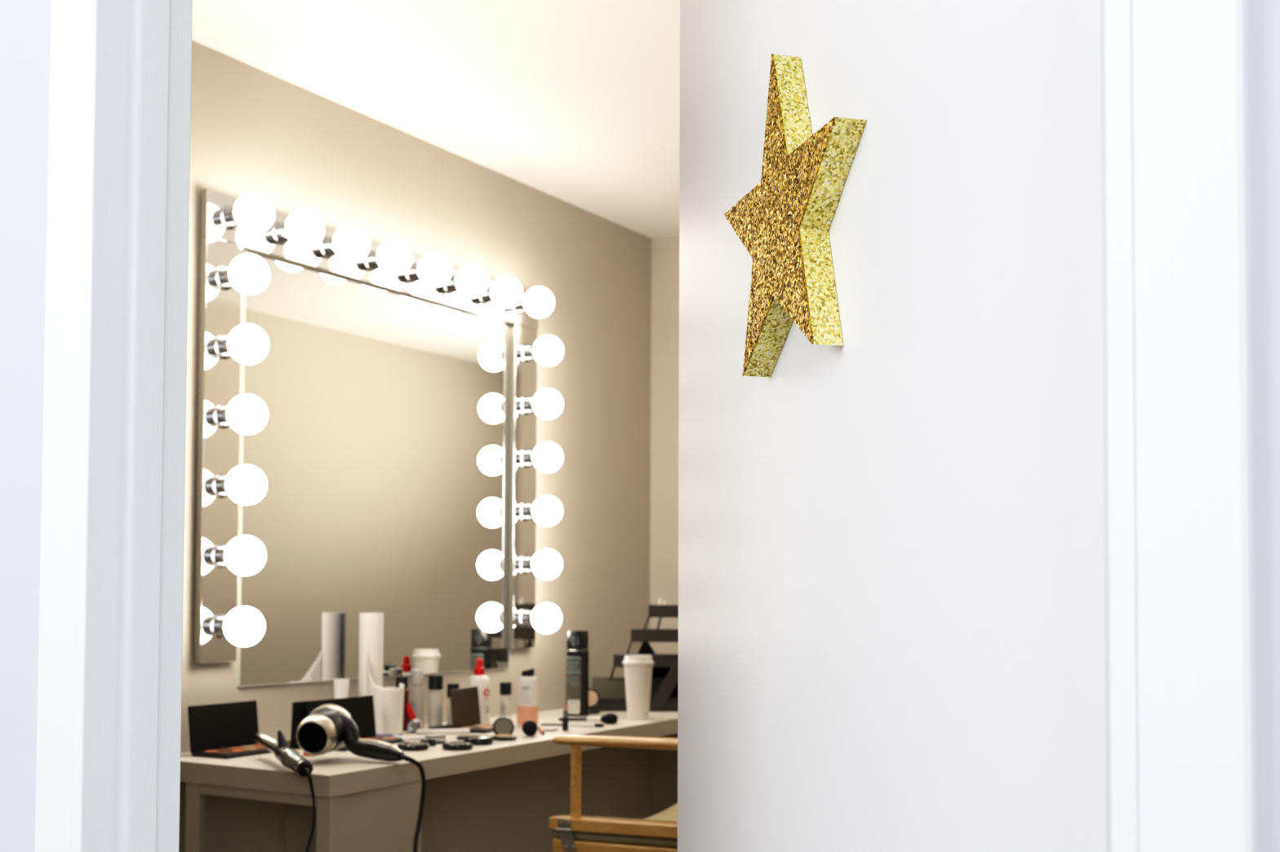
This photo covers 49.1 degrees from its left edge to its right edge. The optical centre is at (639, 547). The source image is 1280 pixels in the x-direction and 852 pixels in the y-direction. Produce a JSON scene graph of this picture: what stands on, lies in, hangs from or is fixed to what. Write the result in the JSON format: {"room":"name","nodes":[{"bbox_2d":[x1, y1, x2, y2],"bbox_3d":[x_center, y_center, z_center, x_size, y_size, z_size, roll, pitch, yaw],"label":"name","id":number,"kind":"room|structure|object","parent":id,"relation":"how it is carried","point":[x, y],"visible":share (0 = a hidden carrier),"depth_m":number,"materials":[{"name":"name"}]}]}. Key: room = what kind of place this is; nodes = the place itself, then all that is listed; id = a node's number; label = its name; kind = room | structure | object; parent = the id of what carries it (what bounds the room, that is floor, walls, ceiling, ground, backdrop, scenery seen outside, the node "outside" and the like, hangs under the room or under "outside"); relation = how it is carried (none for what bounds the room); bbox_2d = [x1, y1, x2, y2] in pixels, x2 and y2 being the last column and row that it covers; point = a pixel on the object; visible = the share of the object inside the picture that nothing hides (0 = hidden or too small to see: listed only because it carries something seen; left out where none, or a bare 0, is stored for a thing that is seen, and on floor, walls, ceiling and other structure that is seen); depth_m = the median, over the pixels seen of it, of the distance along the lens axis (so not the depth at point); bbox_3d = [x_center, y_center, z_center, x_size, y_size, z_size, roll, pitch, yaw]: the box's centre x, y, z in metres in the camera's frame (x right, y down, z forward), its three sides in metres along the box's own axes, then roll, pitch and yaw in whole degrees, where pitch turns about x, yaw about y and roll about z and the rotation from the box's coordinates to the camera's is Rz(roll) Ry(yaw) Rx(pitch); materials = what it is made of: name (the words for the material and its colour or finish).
{"room":"backstage hallway","nodes":[
{"label":"backstage hallway","id":0,"kind":"room"},
{"bbox_2d":[178,40,651,851],"bbox_3d":[-0.817,0.051,3.357,0.100,2.281,3.311,-1,-2,31],"label":"wall","id":1,"kind":"structure","parent":0,"point":[253,130],"depth_m":3.97,"materials":[{"name":"beige paint"}]},
{"bbox_2d":[194,236,270,663],"bbox_3d":[-0.871,-0.213,3.033,0.140,0.923,0.102,-1,-2,31],"label":"light strip","id":2,"kind":"object","parent":1,"relation":"attached to","point":[226,273],"visible":1,"depth_m":3.03,"materials":[{"name":"white glass"}]},
{"bbox_2d":[209,606,265,646],"bbox_3d":[-0.864,0.169,3.014,0.120,0.086,0.086,-1,-2,31],"label":"bulb","id":3,"kind":"object","parent":2,"relation":"attached to","point":[229,626],"depth_m":2.99,"materials":[{"name":"white glass"}]},
{"bbox_2d":[210,535,266,575],"bbox_3d":[-0.864,0.017,3.020,0.120,0.086,0.086,-1,-2,31],"label":"bulb","id":4,"kind":"object","parent":2,"relation":"attached to","point":[230,555],"depth_m":2.99,"materials":[{"name":"white glass"}]},
{"bbox_2d":[211,465,266,504],"bbox_3d":[-0.863,-0.136,3.025,0.120,0.086,0.086,-1,-2,31],"label":"bulb","id":5,"kind":"object","parent":2,"relation":"attached to","point":[230,484],"depth_m":3.00,"materials":[{"name":"white glass"}]},
{"bbox_2d":[213,394,267,434],"bbox_3d":[-0.862,-0.288,3.031,0.120,0.086,0.086,-1,-2,31],"label":"bulb","id":6,"kind":"object","parent":2,"relation":"attached to","point":[233,414],"depth_m":3.00,"materials":[{"name":"white glass"}]},
{"bbox_2d":[213,324,268,364],"bbox_3d":[-0.862,-0.440,3.036,0.120,0.086,0.086,-1,-2,31],"label":"bulb","id":7,"kind":"object","parent":2,"relation":"attached to","point":[233,344],"depth_m":3.01,"materials":[{"name":"white glass"}]},
{"bbox_2d":[214,253,270,294],"bbox_3d":[-0.861,-0.593,3.042,0.120,0.086,0.086,-1,-2,31],"label":"bulb","id":8,"kind":"object","parent":2,"relation":"attached to","point":[234,273],"depth_m":3.01,"materials":[{"name":"white glass"}]},
{"bbox_2d":[237,248,511,687],"bbox_3d":[-0.632,-0.167,3.564,0.006,0.987,1.002,-1,-2,31],"label":"wall mirror","id":9,"kind":"object","parent":1,"relation":"attached to","point":[381,451],"visible":0.91,"depth_m":3.50,"materials":[{"name":"silver mirror"}]},
{"bbox_2d":[200,188,554,330],"bbox_3d":[-0.574,-0.709,3.536,0.140,0.105,1.236,-1,-2,31],"label":"light strip","id":10,"kind":"object","parent":1,"relation":"attached to","point":[250,221],"visible":1,"depth_m":3.40,"materials":[{"name":"white glass"}]},
{"bbox_2d":[219,192,274,233],"bbox_3d":[-0.855,-0.729,3.056,0.120,0.086,0.086,-1,-2,31],"label":"bulb","id":11,"kind":"object","parent":10,"relation":"attached to","point":[252,212],"depth_m":3.03,"materials":[{"name":"white glass"}]},
{"bbox_2d":[271,209,324,248],"bbox_3d":[-0.775,-0.724,3.186,0.120,0.086,0.086,-1,-2,31],"label":"bulb","id":12,"kind":"object","parent":10,"relation":"attached to","point":[303,228],"depth_m":3.16,"materials":[{"name":"white glass"}]},
{"bbox_2d":[319,225,369,262],"bbox_3d":[-0.696,-0.719,3.316,0.120,0.086,0.086,-1,-2,31],"label":"bulb","id":13,"kind":"object","parent":10,"relation":"attached to","point":[349,243],"depth_m":3.29,"materials":[{"name":"white glass"}]},
{"bbox_2d":[363,239,412,275],"bbox_3d":[-0.617,-0.714,3.447,0.120,0.086,0.086,-1,-2,31],"label":"bulb","id":14,"kind":"object","parent":10,"relation":"attached to","point":[393,256],"depth_m":3.42,"materials":[{"name":"white glass"}]},
{"bbox_2d":[404,252,451,286],"bbox_3d":[-0.538,-0.709,3.577,0.120,0.086,0.086,-1,-2,31],"label":"bulb","id":15,"kind":"object","parent":10,"relation":"attached to","point":[432,269],"depth_m":3.55,"materials":[{"name":"white glass"}]},
{"bbox_2d":[442,264,488,297],"bbox_3d":[-0.459,-0.704,3.707,0.120,0.086,0.086,-1,-2,31],"label":"bulb","id":16,"kind":"object","parent":10,"relation":"attached to","point":[471,281],"depth_m":3.68,"materials":[{"name":"white glass"}]},
{"bbox_2d":[478,276,522,308],"bbox_3d":[-0.380,-0.699,3.837,0.120,0.086,0.086,-1,-2,31],"label":"bulb","id":17,"kind":"object","parent":10,"relation":"attached to","point":[506,292],"depth_m":3.80,"materials":[{"name":"white glass"}]},
{"bbox_2d":[511,287,554,317],"bbox_3d":[-0.301,-0.694,3.967,0.120,0.086,0.086,-1,-2,31],"label":"bulb","id":18,"kind":"object","parent":10,"relation":"attached to","point":[538,302],"depth_m":3.93,"materials":[{"name":"white glass"}]},
{"bbox_2d":[507,324,563,648],"bbox_3d":[-0.286,-0.176,3.996,0.140,0.924,0.108,-1,-2,31],"label":"light strip","id":19,"kind":"object","parent":1,"relation":"attached to","point":[526,403],"visible":1,"depth_m":3.98,"materials":[{"name":"glowing white glass"},{"name":"chrome"}]},
{"bbox_2d":[519,603,561,633],"bbox_3d":[-0.280,0.200,3.976,0.120,0.086,0.086,-1,-2,31],"label":"bulb","id":20,"kind":"object","parent":19,"relation":"attached to","point":[545,618],"depth_m":3.95,"materials":[{"name":"white glass"}]},
{"bbox_2d":[519,549,561,579],"bbox_3d":[-0.279,0.047,3.981,0.120,0.086,0.086,-1,-2,31],"label":"bulb","id":21,"kind":"object","parent":19,"relation":"attached to","point":[546,564],"depth_m":3.95,"materials":[{"name":"white glass"}]},
{"bbox_2d":[520,495,562,525],"bbox_3d":[-0.278,-0.105,3.987,0.120,0.086,0.086,-1,-2,31],"label":"bulb","id":22,"kind":"object","parent":19,"relation":"attached to","point":[546,510],"depth_m":3.96,"materials":[{"name":"white glass"}]},
{"bbox_2d":[520,442,562,472],"bbox_3d":[-0.278,-0.257,3.992,0.120,0.086,0.086,-1,-2,31],"label":"bulb","id":23,"kind":"object","parent":19,"relation":"attached to","point":[547,457],"depth_m":3.96,"materials":[{"name":"white glass"}]},
{"bbox_2d":[520,388,563,419],"bbox_3d":[-0.277,-0.410,3.998,0.120,0.086,0.086,-1,-2,31],"label":"bulb","id":24,"kind":"object","parent":19,"relation":"attached to","point":[547,403],"depth_m":3.97,"materials":[{"name":"white glass"}]},
{"bbox_2d":[520,335,563,365],"bbox_3d":[-0.277,-0.562,4.003,0.120,0.086,0.086,-1,-2,31],"label":"bulb","id":25,"kind":"object","parent":19,"relation":"attached to","point":[548,350],"depth_m":3.98,"materials":[{"name":"white glass"}]},
{"bbox_2d":[180,708,677,775],"bbox_3d":[-0.276,0.483,3.628,0.530,0.040,2.050,-1,-2,31],"label":"countertop","id":26,"kind":"structure","parent":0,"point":[335,762],"depth_m":3.03,"materials":[{"name":"white laminate"}]},
{"bbox_2d":[191,0,679,238],"bbox_3d":[1.079,-1.104,3.871,2.842,0.080,6.141,-1,-2,31],"label":"ceiling","id":27,"kind":"structure","parent":0,"point":[576,103],"depth_m":3.23,"materials":[{"name":"white paint"}]},
{"bbox_2d":[0,0,1279,851],"bbox_3d":[-0.336,-0.263,1.092,6.700,2.750,0.080,-1,-2,31],"label":"wall","id":28,"kind":"structure","parent":0,"point":[24,24],"depth_m":1.13,"materials":[{"name":"grey paint"}]},
{"bbox_2d":[35,0,1257,851],"bbox_3d":[-0.071,0.062,0.918,0.920,2.090,0.116,-1,-2,31],"label":"door frame","id":29,"kind":"structure","parent":28,"relation":"attached to","point":[1180,714],"depth_m":0.71,"materials":[{"name":"white paint"}]},
{"bbox_2d":[677,0,1106,851],"bbox_3d":[0.192,0.100,1.120,0.099,2.008,0.774,1,-2,-16],"label":"door","id":30,"kind":"structure","parent":28,"relation":"in","point":[891,541],"depth_m":0.97,"materials":[{"name":"white paint"}]},
{"bbox_2d":[724,53,866,377],"bbox_3d":[0.122,-0.281,1.156,0.026,0.258,0.249,1,-2,-16],"label":"star decoration","id":31,"kind":"object","parent":30,"relation":"attached to","point":[784,222],"visible":1,"depth_m":1.13,"materials":[{"name":"gold metal"}]},
{"bbox_2d":[648,234,679,817],"bbox_3d":[0.312,0.098,4.549,0.592,2.281,0.100,-1,-2,31],"label":"wall","id":32,"kind":"structure","parent":0,"point":[664,316],"depth_m":4.64,"materials":[{"name":"beige paint"}]},
{"bbox_3d":[0.412,1.184,2.281,6.700,0.050,9.400,-1,-2,31],"label":"floor","id":33,"kind":"structure","parent":0,"visible":0},
{"bbox_2d":[180,708,677,851],"bbox_3d":[-0.276,0.833,3.614,0.532,0.741,2.052,-1,-2,31],"label":"table","id":34,"kind":"object","parent":33,"relation":"on","point":[362,804],"depth_m":2.81,"materials":[{"name":"white laminate"}]},
{"bbox_2d":[187,700,292,759],"bbox_3d":[-0.850,0.385,2.983,0.111,0.104,0.197,-1,-2,28],"label":"palette","id":35,"kind":"object","parent":34,"relation":"on","point":[226,731],"visible":0.91,"depth_m":2.98,"materials":[{"name":"black plastic"}]},
{"bbox_2d":[191,743,292,759],"bbox_3d":[-0.845,0.432,2.978,0.098,0.009,0.197,-1,-2,28],"label":"tray","id":36,"kind":"object","parent":35,"relation":"on","point":[224,751],"depth_m":2.94,"materials":[{"name":"black plastic"}]},
{"bbox_2d":[253,729,315,851],"bbox_3d":[-0.688,0.759,2.643,0.152,0.816,0.528,2,-3,-38],"label":"iron","id":37,"kind":"object","parent":34,"relation":"on","point":[290,758],"visible":1,"depth_m":2.62,"materials":[{"name":"silver metal"}]},
{"bbox_2d":[302,751,313,756],"bbox_3d":[-0.694,0.431,2.938,0.026,0.010,0.026,-1,-2,31],"label":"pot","id":38,"kind":"object","parent":34,"relation":"on","point":[304,753],"visible":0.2,"depth_m":2.93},
{"bbox_2d":[286,698,333,749],"bbox_3d":[-0.756,0.391,3.136,0.093,0.103,0.150,-1,-2,30],"label":"palette","id":39,"kind":"object","parent":34,"relation":"on","point":[300,710],"visible":0.27,"depth_m":3.06,"materials":[{"name":"black plastic"}]},
{"bbox_2d":[286,740,300,749],"bbox_3d":[-0.760,0.438,3.136,0.085,0.009,0.150,-1,-2,30],"label":"tray","id":40,"kind":"object","parent":39,"relation":"on","point":[295,745],"depth_m":3.06,"materials":[{"name":"black plastic"}]},
{"bbox_2d":[333,678,349,698],"bbox_3d":[-0.709,0.380,3.321,0.031,0.139,0.031,-1,-2,31],"label":"tube","id":41,"kind":"object","parent":34,"relation":"on","point":[341,686],"visible":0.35,"depth_m":3.32,"materials":[{"name":"white plastic"}]},
{"bbox_2d":[306,695,403,751],"bbox_3d":[-0.634,0.392,3.147,0.101,0.104,0.236,-1,-2,25],"label":"palette","id":42,"kind":"object","parent":34,"relation":"on","point":[361,708],"visible":0.38,"depth_m":3.21,"materials":[{"name":"black plastic"}]},
{"bbox_2d":[336,736,403,751],"bbox_3d":[-0.628,0.439,3.143,0.088,0.009,0.236,-1,-2,25],"label":"tray","id":43,"kind":"object","parent":42,"relation":"on","point":[388,740],"depth_m":3.20,"materials":[{"name":"black plastic"}]},
{"bbox_2d":[296,703,426,851],"bbox_3d":[-0.485,0.743,2.662,0.233,0.859,0.606,1,-2,-29],"label":"hair dryer","id":44,"kind":"object","parent":34,"relation":"on","point":[328,728],"visible":1,"depth_m":2.81,"materials":[{"name":"black plastic"}]},
{"bbox_2d":[298,722,327,752],"bbox_3d":[-0.652,0.378,2.797,0.061,0.061,0.018,0,-2,11],"label":"grille","id":45,"kind":"object","parent":44,"relation":"attached to","point":[313,736],"depth_m":2.79,"materials":[{"name":"black metal"}]},
{"bbox_2d":[358,613,404,737],"bbox_3d":[-0.624,0.304,3.360,0.148,0.294,0.072,-2,-3,45],"label":"paper towel roll","id":46,"kind":"object","parent":34,"relation":"on","point":[388,701],"visible":0.83,"depth_m":3.37,"materials":[{"name":"white paper"}]},
{"bbox_2d":[392,734,409,742],"bbox_3d":[-0.552,0.440,3.235,0.013,0.013,0.072,2,-2,-34],"label":"tube","id":47,"kind":"object","parent":34,"relation":"on","point":[405,739],"visible":0.76,"depth_m":3.21,"materials":[{"name":"white plastic"}]},
{"bbox_2d":[395,676,408,725],"bbox_3d":[-0.601,0.391,3.531,0.035,0.132,0.035,-1,-2,31],"label":"bottle","id":48,"kind":"object","parent":34,"relation":"on","point":[399,680],"visible":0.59,"depth_m":3.52,"materials":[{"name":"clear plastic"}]},
{"bbox_2d":[402,702,416,730],"bbox_3d":[-0.571,0.420,3.496,0.040,0.073,0.022,1,-2,-26],"label":"hair clip","id":49,"kind":"object","parent":34,"relation":"on","point":[409,715],"visible":0.61,"depth_m":3.49,"materials":[{"name":"red plastic"}]},
{"bbox_2d":[397,742,429,751],"bbox_3d":[-0.496,0.434,3.063,0.068,0.014,0.068,-1,-2,31],"label":"makeup compact","id":50,"kind":"object","parent":34,"relation":"on","point":[408,746],"visible":1,"depth_m":3.04,"materials":[{"name":"black plastic"}]},
{"bbox_2d":[407,718,422,733],"bbox_3d":[-0.556,0.439,3.456,0.032,0.032,0.054,0,-2,-1],"label":"tube","id":51,"kind":"object","parent":34,"relation":"on","point":[413,725],"visible":0.95,"depth_m":3.43,"materials":[{"name":"silver metal"}]},
{"bbox_2d":[410,668,423,727],"bbox_3d":[-0.570,0.385,3.578,0.034,0.149,0.034,-1,-2,31],"label":"bottle","id":52,"kind":"object","parent":34,"relation":"on","point":[416,675],"visible":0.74,"depth_m":3.56,"materials":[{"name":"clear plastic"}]},
{"bbox_2d":[407,734,445,740],"bbox_3d":[-0.508,0.442,3.264,0.112,0.011,0.011,1,-2,-26],"label":"tube","id":53,"kind":"object","parent":34,"relation":"on","point":[441,736],"visible":0.75,"depth_m":3.26,"materials":[{"name":"white plastic"}]},
{"bbox_2d":[427,738,435,746],"bbox_3d":[-0.467,0.436,3.139,0.019,0.016,0.019,-1,-2,31],"label":"pot","id":54,"kind":"object","parent":34,"relation":"on","point":[432,742],"visible":0.94,"depth_m":3.13,"materials":[{"name":"black plastic"}]},
{"bbox_2d":[419,737,446,743],"bbox_3d":[-0.474,0.442,3.205,0.060,0.009,0.060,-1,-2,31],"label":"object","id":55,"kind":"object","parent":34,"relation":"on","point":[438,740],"visible":0.66,"depth_m":3.19,"materials":[{"name":"black plastic"}]},
{"bbox_2d":[428,675,443,727],"bbox_3d":[-0.520,0.391,3.563,0.037,0.135,0.037,-1,-2,31],"label":"bottle","id":56,"kind":"object","parent":34,"relation":"on","point":[435,682],"visible":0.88,"depth_m":3.55,"materials":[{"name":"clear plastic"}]},
{"bbox_2d":[429,724,453,728],"bbox_3d":[-0.487,0.452,3.511,0.044,0.010,0.084,-1,-2,27],"label":"case","id":57,"kind":"object","parent":34,"relation":"on","point":[445,726],"visible":0.48,"depth_m":3.49,"materials":[{"name":"black plastic"}]},
{"bbox_2d":[416,728,469,734],"bbox_3d":[-0.479,0.446,3.404,0.128,0.013,0.013,1,-2,-11],"label":"tube","id":58,"kind":"object","parent":34,"relation":"on","point":[419,731],"visible":1,"depth_m":3.40,"materials":[{"name":"white plastic"}]},
{"bbox_2d":[447,683,459,724],"bbox_3d":[-0.487,0.408,3.651,0.032,0.108,0.032,-1,-2,31],"label":"bottle","id":59,"kind":"object","parent":34,"relation":"on","point":[450,686],"visible":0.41,"depth_m":3.64,"materials":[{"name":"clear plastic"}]},
{"bbox_2d":[442,741,473,751],"bbox_3d":[-0.401,0.434,3.075,0.068,0.015,0.068,-1,-2,31],"label":"makeup compact","id":60,"kind":"object","parent":34,"relation":"on","point":[455,745],"visible":1,"depth_m":3.05,"materials":[{"name":"black plastic"}]},
{"bbox_2d":[456,735,469,740],"bbox_3d":[-0.404,0.446,3.291,0.056,0.008,0.056,-1,-2,31],"label":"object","id":61,"kind":"object","parent":34,"relation":"on","point":[459,737],"visible":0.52,"depth_m":3.28,"materials":[{"name":"black plastic"}]},
{"bbox_2d":[449,686,493,733],"bbox_3d":[-0.402,0.406,3.520,0.098,0.105,0.150,0,-2,19],"label":"palette","id":62,"kind":"object","parent":34,"relation":"on","point":[464,702],"visible":0.8,"depth_m":3.52,"materials":[{"name":"black plastic"}]},
{"bbox_2d":[455,723,493,733],"bbox_3d":[-0.395,0.453,3.516,0.085,0.009,0.150,0,-2,19],"label":"tray","id":63,"kind":"object","parent":62,"relation":"on","point":[473,727],"depth_m":3.47,"materials":[{"name":"black plastic"}]},
{"bbox_2d":[463,735,493,745],"bbox_3d":[-0.367,0.437,3.187,0.068,0.018,0.068,-1,-2,31],"label":"makeup compact","id":64,"kind":"object","parent":34,"relation":"on","point":[475,740],"visible":0.94,"depth_m":3.16,"materials":[{"name":"black plastic"}]},
{"bbox_2d":[467,658,490,724],"bbox_3d":[-0.420,0.376,3.655,0.060,0.174,0.060,-1,-2,31],"label":"spray bottle","id":65,"kind":"object","parent":34,"relation":"on","point":[478,679],"visible":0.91,"depth_m":3.63,"materials":[{"name":"white plastic"}]},
{"bbox_2d":[492,716,516,741],"bbox_3d":[-0.318,0.424,3.283,0.058,0.052,0.058,1,-2,-13],"label":"compact powder","id":66,"kind":"object","parent":34,"relation":"on","point":[503,727],"visible":0.98,"depth_m":3.29,"materials":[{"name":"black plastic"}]},
{"bbox_2d":[494,718,512,734],"bbox_3d":[-0.321,0.422,3.296,0.041,0.040,0.011,1,-2,-13],"label":"mirror glass","id":67,"kind":"object","parent":66,"relation":"on","point":[502,726],"depth_m":3.30,"materials":[{"name":"silver mirror"}]},
{"bbox_2d":[499,682,511,719],"bbox_3d":[-0.360,0.413,3.749,0.032,0.106,0.032,-1,-2,31],"label":"bottle","id":68,"kind":"object","parent":34,"relation":"on","point":[505,688],"visible":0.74,"depth_m":3.74,"materials":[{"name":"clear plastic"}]},
{"bbox_2d":[501,702,505,714],"bbox_3d":[-0.366,0.429,3.734,0.012,0.030,0.001,-1,-2,21],"label":"print","id":69,"kind":"object","parent":68,"relation":"attached to","point":[503,704],"depth_m":3.73},
{"bbox_2d":[516,668,538,726],"bbox_3d":[-0.292,0.389,3.649,0.055,0.149,0.055,-1,-2,31],"label":"bottle","id":70,"kind":"object","parent":34,"relation":"on","point":[527,705],"visible":0.86,"depth_m":3.63,"materials":[{"name":"plastic"}]},
{"bbox_2d":[522,686,528,689],"bbox_3d":[-0.296,0.363,3.624,0.019,0.010,0.002,0,-2,8],"label":"print","id":71,"kind":"object","parent":70,"relation":"on","point":[523,687],"depth_m":3.62},
{"bbox_2d":[521,720,537,736],"bbox_3d":[-0.257,0.435,3.405,0.037,0.038,0.120,0,-2,10],"label":"makeup brush","id":72,"kind":"object","parent":34,"relation":"on","point":[530,728],"visible":1,"depth_m":3.35,"materials":[{"name":"black"}]},
{"bbox_2d":[537,726,545,734],"bbox_3d":[-0.244,0.452,3.461,0.009,0.009,0.135,1,-2,-9],"label":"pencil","id":73,"kind":"object","parent":34,"relation":"on","point":[541,731],"visible":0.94,"depth_m":3.43,"materials":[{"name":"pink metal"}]},
{"bbox_2d":[543,728,558,731],"bbox_3d":[-0.224,0.456,3.509,0.030,0.006,0.044,0,-2,11],"label":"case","id":74,"kind":"object","parent":34,"relation":"on","point":[546,729],"visible":0.91,"depth_m":3.50,"materials":[{"name":"plastic"}]},
{"bbox_2d":[562,704,568,730],"bbox_3d":[-0.187,0.426,3.517,0.014,0.065,0.014,0,-2,0],"label":"lipstick","id":75,"kind":"object","parent":34,"relation":"on","point":[565,719],"visible":1,"depth_m":3.51,"materials":[{"name":"black plastic"}]},
{"bbox_2d":[540,723,604,727],"bbox_3d":[-0.176,0.458,3.620,0.169,0.009,0.009,0,-2,9],"label":"makeup brush","id":76,"kind":"object","parent":34,"relation":"on","point":[544,724],"visible":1,"depth_m":3.61,"materials":[{"name":"black plastic"}]},
{"bbox_2d":[565,630,589,716],"bbox_3d":[-0.178,0.355,3.964,0.066,0.240,0.066,-1,-2,31],"label":"can","id":77,"kind":"object","parent":34,"relation":"on","point":[577,652],"visible":0.97,"depth_m":3.94,"materials":[{"name":"black metal"}]},
{"bbox_2d":[565,671,580,673],"bbox_3d":[-0.191,0.349,3.941,0.049,0.004,0.011,-1,-2,31],"label":"print","id":78,"kind":"object","parent":77,"relation":"attached to","point":[566,672],"depth_m":3.93},
{"bbox_2d":[565,656,580,658],"bbox_3d":[-0.191,0.308,3.943,0.049,0.005,0.011,-1,-2,31],"label":"print","id":79,"kind":"object","parent":77,"relation":"on","point":[566,657],"depth_m":3.94},
{"bbox_2d":[558,713,617,724],"bbox_3d":[-0.140,0.453,3.729,0.176,0.030,0.030,-1,-2,23],"label":"makeup brush","id":80,"kind":"object","parent":34,"relation":"on","point":[609,718],"visible":0.99,"depth_m":3.70,"materials":[{"name":"black plastic"}]},
{"bbox_2d":[588,688,599,714],"bbox_3d":[-0.145,0.442,4.050,0.062,0.071,0.062,-1,-2,31],"label":"compact powder","id":81,"kind":"object","parent":34,"relation":"on","point":[593,695],"visible":0.59,"depth_m":4.05,"materials":[{"name":"beige"}]},
{"bbox_2d":[591,604,678,711],"bbox_3d":[0.047,0.327,4.189,0.432,0.313,0.154,0,-2,0],"label":"case","id":82,"kind":"object","parent":34,"relation":"on","point":[611,691],"visible":0.45,"depth_m":4.14,"materials":[{"name":"black plastic"}]},
{"bbox_2d":[613,653,678,667],"bbox_3d":[0.072,0.335,4.169,0.301,0.037,0.075,0,-2,0],"label":"tray","id":83,"kind":"object","parent":82,"relation":"on","point":[660,660],"depth_m":4.13,"materials":[{"name":"black metal"}]},
{"bbox_2d":[631,629,678,642],"bbox_3d":[0.108,0.262,4.174,0.270,0.037,0.075,0,-2,0],"label":"tray","id":84,"kind":"object","parent":82,"relation":"on","point":[637,635],"depth_m":4.14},
{"bbox_2d":[648,604,678,617],"bbox_3d":[0.144,0.189,4.179,0.238,0.037,0.075,0,-2,0],"label":"tray","id":85,"kind":"object","parent":82,"relation":"on","point":[654,611],"depth_m":4.14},
{"bbox_2d":[622,655,653,719],"bbox_3d":[-0.005,0.384,3.853,0.088,0.174,0.088,-1,-2,31],"label":"coffee cup","id":86,"kind":"object","parent":34,"relation":"on","point":[637,668],"visible":1,"depth_m":3.82,"materials":[{"name":"paper"}]},
{"bbox_2d":[549,734,677,851],"bbox_3d":[0.155,0.663,2.984,0.518,1.002,0.497,-2,-3,42],"label":"chair","id":87,"kind":"object","parent":33,"relation":"on","point":[575,832],"visible":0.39,"depth_m":2.88,"materials":[{"name":"brown wood"}]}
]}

